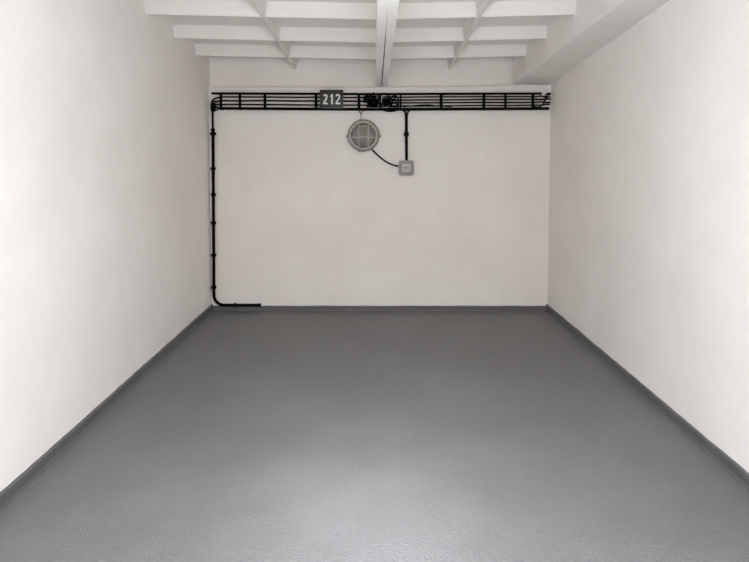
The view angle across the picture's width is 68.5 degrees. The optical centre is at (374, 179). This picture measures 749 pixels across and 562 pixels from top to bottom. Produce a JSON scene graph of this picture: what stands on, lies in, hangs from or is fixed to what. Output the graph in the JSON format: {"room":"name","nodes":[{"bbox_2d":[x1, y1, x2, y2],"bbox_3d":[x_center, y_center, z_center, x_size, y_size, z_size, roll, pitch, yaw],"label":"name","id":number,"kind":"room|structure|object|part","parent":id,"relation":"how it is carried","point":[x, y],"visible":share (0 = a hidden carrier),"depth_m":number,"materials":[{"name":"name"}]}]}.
{"room":"empty garage","nodes":[
{"label":"empty garage","id":0,"kind":"room"},
{"bbox_2d":[0,0,211,491],"bbox_3d":[-1.596,-0.197,3.060,0.250,3.100,4.330,0,2,0],"label":"wall","id":1,"kind":"structure","parent":0,"point":[105,219],"depth_m":2.85,"materials":[{"name":"paint"}]},
{"bbox_2d":[0,304,212,511],"bbox_3d":[-1.462,1.223,3.064,0.019,0.062,3.830,0,2,0],"label":"baseboard","id":2,"kind":"structure","parent":1,"relation":"attached to","point":[8,494],"depth_m":2.78,"materials":[{"name":"grey paint"}]},
{"bbox_2d":[144,0,575,68],"bbox_3d":[0.047,-1.208,2.996,3.236,0.577,4.280,0,2,0],"label":"ceiling","id":3,"kind":"structure","parent":0,"point":[293,30],"depth_m":4.03,"materials":[{"name":"paint"}]},
{"bbox_2d":[0,311,748,561],"bbox_3d":[0.047,1.327,3.118,3.436,0.150,4.330,0,2,0],"label":"floor","id":4,"kind":"structure","parent":0,"point":[261,436],"depth_m":2.52,"materials":[{"name":"grey paint"}]},
{"bbox_2d":[209,57,550,305],"bbox_3d":[0.047,-0.224,5.075,3.136,3.000,0.300,0,2,0],"label":"wall","id":5,"kind":"structure","parent":0,"point":[304,217],"depth_m":4.95,"materials":[{"name":"paint"}]},
{"bbox_2d":[210,102,260,306],"bbox_3d":[-1.246,0.230,4.916,0.442,1.836,0.051,0,2,0],"label":"cable conduit","id":6,"kind":"object","parent":5,"relation":"attached to","point":[213,106],"visible":1,"depth_m":4.92,"materials":[{"name":"black plastic"}]},
{"bbox_2d":[346,119,380,151],"bbox_3d":[-0.098,-0.394,4.860,0.308,0.290,0.118,0,2,0],"label":"lamp","id":7,"kind":"object","parent":5,"relation":"attached to","point":[363,135],"visible":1,"depth_m":4.84,"materials":[{"name":"metal"}]},
{"bbox_2d":[371,149,398,166],"bbox_3d":[0.097,-0.198,4.905,0.256,0.167,0.022,0,2,-2],"label":"cable","id":8,"kind":"object","parent":7,"relation":"attached to","point":[371,149],"visible":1,"depth_m":4.90,"materials":[{"name":"black rubber"}]},
{"bbox_2d":[213,305,545,310],"bbox_3d":[0.047,1.158,4.968,3.036,0.046,0.019,0,2,0],"label":"baseboard","id":9,"kind":"structure","parent":5,"relation":"attached to","point":[321,307],"depth_m":4.96,"materials":[{"name":"grey paint"}]},
{"bbox_2d":[211,92,548,110],"bbox_3d":[0.052,-0.696,4.881,2.993,0.162,0.052,0,2,0],"label":"rack","id":10,"kind":"object","parent":5,"relation":"attached to","point":[505,94],"visible":1,"depth_m":4.87,"materials":[{"name":"black metal"}]},
{"bbox_2d":[211,96,367,101],"bbox_3d":[-0.756,-0.718,4.882,1.397,0.052,0.026,0,2,0],"label":"cable","id":11,"kind":"object","parent":10,"relation":"in","point":[222,96],"visible":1,"depth_m":4.87,"materials":[{"name":"black rubber"}]},
{"bbox_2d":[212,100,367,101],"bbox_3d":[-0.748,-0.700,4.877,1.382,0.022,0.014,0,2,0],"label":"cable","id":12,"kind":"object","parent":10,"relation":"in","point":[218,100],"visible":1,"depth_m":4.87,"materials":[{"name":"black rubber"}]},
{"bbox_2d":[215,104,367,105],"bbox_3d":[-0.736,-0.666,4.878,1.357,0.022,0.013,0,2,0],"label":"cable","id":13,"kind":"object","parent":10,"relation":"in","point":[215,104],"visible":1,"depth_m":4.87,"materials":[{"name":"black rubber"}]},
{"bbox_2d":[320,90,342,108],"bbox_3d":[-0.378,-0.712,4.847,0.205,0.166,0.013,0,2,0],"label":"number sign","id":14,"kind":"object","parent":10,"relation":"attached to","point":[329,99],"visible":1,"depth_m":4.84,"materials":[{"name":"metal"}]},
{"bbox_2d":[363,95,379,107],"bbox_3d":[-0.025,-0.698,4.884,0.151,0.109,0.034,0,2,0],"label":"cable tangle","id":15,"kind":"object","parent":10,"relation":"in","point":[374,102],"visible":1,"depth_m":4.88,"materials":[{"name":"black rubber"}]},
{"bbox_3d":[0.018,-0.764,4.874,2.924,0.025,0.024,0,2,0],"label":"rail","id":16,"kind":"part","parent":10,"relation":"part of","materials":[{"name":"black metal"}]},
{"bbox_3d":[0.087,-0.631,4.880,2.923,0.032,0.024,0,2,0],"label":"rail","id":17,"kind":"part","parent":10,"relation":"part of","materials":[{"name":"black metal"}]},
{"bbox_2d":[381,95,398,111],"bbox_3d":[0.139,-0.676,4.875,0.159,0.150,0.053,0,2,0],"label":"cable tangle","id":18,"kind":"object","parent":10,"relation":"in","point":[387,102],"visible":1,"depth_m":4.87,"materials":[{"name":"black rubber"}]},
{"bbox_2d":[403,111,408,160],"bbox_3d":[0.283,-0.400,4.899,0.111,0.471,0.038,0,2,0],"label":"cable","id":19,"kind":"object","parent":10,"relation":"hanging from","point":[406,134],"visible":1,"depth_m":4.89,"materials":[{"name":"black rubber"}]},
{"bbox_2d":[392,104,549,106],"bbox_3d":[0.855,-0.663,4.876,1.399,0.026,0.016,0,2,0],"label":"cable","id":20,"kind":"object","parent":10,"relation":"in","point":[530,104],"visible":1,"depth_m":4.87,"materials":[{"name":"black rubber"}]},
{"bbox_2d":[392,95,549,97],"bbox_3d":[0.857,-0.738,4.873,1.404,0.023,0.016,0,2,0],"label":"cable","id":21,"kind":"object","parent":10,"relation":"in","point":[539,95],"visible":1,"depth_m":4.87,"materials":[{"name":"black rubber"}]},
{"bbox_2d":[392,101,550,103],"bbox_3d":[0.858,-0.688,4.875,1.406,0.022,0.017,0,2,0],"label":"cable","id":22,"kind":"object","parent":10,"relation":"in","point":[536,101],"visible":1,"depth_m":4.87,"materials":[{"name":"black rubber"}]},
{"bbox_2d":[392,98,550,100],"bbox_3d":[0.859,-0.713,4.875,1.407,0.023,0.017,0,2,0],"label":"cable","id":23,"kind":"object","parent":10,"relation":"in","point":[544,98],"visible":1,"depth_m":4.87,"materials":[{"name":"black rubber"}]},
{"bbox_2d":[376,0,388,86],"bbox_3d":[0.037,-1.028,2.998,0.050,0.531,3.870,0,2,0],"label":"beam","id":24,"kind":"structure","parent":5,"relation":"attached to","point":[381,5],"depth_m":3.13,"materials":[{"name":"paint"}]},
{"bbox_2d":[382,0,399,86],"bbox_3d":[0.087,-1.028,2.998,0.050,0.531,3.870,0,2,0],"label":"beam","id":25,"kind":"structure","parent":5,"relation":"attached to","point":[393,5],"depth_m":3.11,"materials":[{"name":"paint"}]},
{"bbox_2d":[399,160,413,175],"bbox_3d":[0.284,-0.107,4.904,0.136,0.134,0.052,0,2,0],"label":"light switch","id":26,"kind":"object","parent":5,"relation":"attached to","point":[406,168],"visible":1,"depth_m":4.89,"materials":[{"name":"grey plastic"}]},
{"bbox_3d":[0.284,-0.107,4.894,0.096,0.096,0.005,0,2,0],"label":"frame","id":27,"kind":"part","parent":26,"relation":"part of","materials":[{"name":"grey plastic"}]},
{"bbox_3d":[0.284,-0.106,4.888,0.074,0.074,0.008,0,2,0],"label":"plate","id":28,"kind":"part","parent":26,"relation":"part of","materials":[{"name":"grey plastic"}]},
{"bbox_2d":[547,0,748,472],"bbox_3d":[1.690,-0.197,3.060,0.250,3.100,4.330,0,2,0],"label":"wall","id":29,"kind":"structure","parent":0,"point":[648,241],"depth_m":2.95,"materials":[{"name":"paint"}]},
{"bbox_2d":[513,0,668,83],"bbox_3d":[1.422,-1.241,2.980,0.367,0.907,3.850,0,2,0],"label":"beam","id":30,"kind":"structure","parent":29,"relation":"attached to","point":[570,40],"depth_m":3.69,"materials":[{"name":"paint"}]},
{"bbox_2d":[546,304,748,490],"bbox_3d":[1.556,1.224,3.064,0.019,0.061,3.830,0,2,0],"label":"baseboard","id":31,"kind":"structure","parent":29,"relation":"attached to","point":[733,468],"depth_m":2.93,"materials":[{"name":"grey paint"}]}
]}

